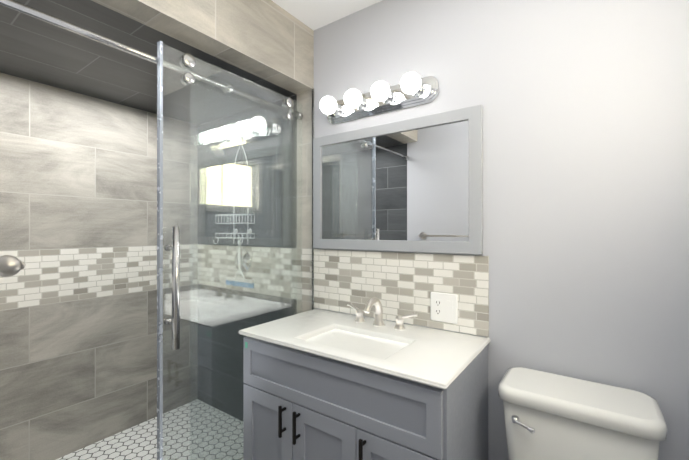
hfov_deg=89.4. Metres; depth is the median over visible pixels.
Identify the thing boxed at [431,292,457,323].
electrical outlet
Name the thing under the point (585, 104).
wall
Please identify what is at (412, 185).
mirror
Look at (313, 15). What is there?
ceiling
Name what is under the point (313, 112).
trim
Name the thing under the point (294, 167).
wall
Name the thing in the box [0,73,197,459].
wall
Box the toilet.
[498,367,666,459]
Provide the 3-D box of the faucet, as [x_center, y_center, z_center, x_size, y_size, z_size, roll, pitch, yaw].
[0.107,0.437,1.530,0.368,0.267,0.229,0,0,36]
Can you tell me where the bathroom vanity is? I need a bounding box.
[239,297,490,459]
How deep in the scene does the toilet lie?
1.06 m
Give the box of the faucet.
[347,297,417,329]
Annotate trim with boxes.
[312,88,314,309]
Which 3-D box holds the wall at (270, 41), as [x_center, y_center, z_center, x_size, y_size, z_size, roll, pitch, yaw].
[-0.649,-0.959,1.411,0.130,0.330,1.450,0,0,36]
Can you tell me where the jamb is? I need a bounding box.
[297,90,311,313]
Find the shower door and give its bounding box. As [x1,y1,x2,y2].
[0,0,302,459]
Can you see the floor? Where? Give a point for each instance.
(138, 442)
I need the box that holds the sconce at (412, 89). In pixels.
[320,72,438,123]
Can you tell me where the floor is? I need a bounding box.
[56,399,242,459]
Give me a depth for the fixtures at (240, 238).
2.24 m
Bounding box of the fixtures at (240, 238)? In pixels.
[210,135,254,287]
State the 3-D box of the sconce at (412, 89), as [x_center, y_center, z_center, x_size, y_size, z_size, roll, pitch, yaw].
[0.120,-0.629,1.660,0.625,0.118,0.148,0,0,36]
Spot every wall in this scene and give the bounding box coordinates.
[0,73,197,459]
[92,0,313,93]
[198,94,488,419]
[314,0,688,459]
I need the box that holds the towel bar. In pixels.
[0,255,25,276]
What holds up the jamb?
attached to the wall at (294, 167)
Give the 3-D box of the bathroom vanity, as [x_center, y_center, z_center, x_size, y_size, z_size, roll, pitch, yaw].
[0.058,0.804,1.456,0.925,1.002,0.547,0,0,36]
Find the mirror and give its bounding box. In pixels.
[313,104,482,254]
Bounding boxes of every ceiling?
[0,0,295,124]
[271,0,381,30]

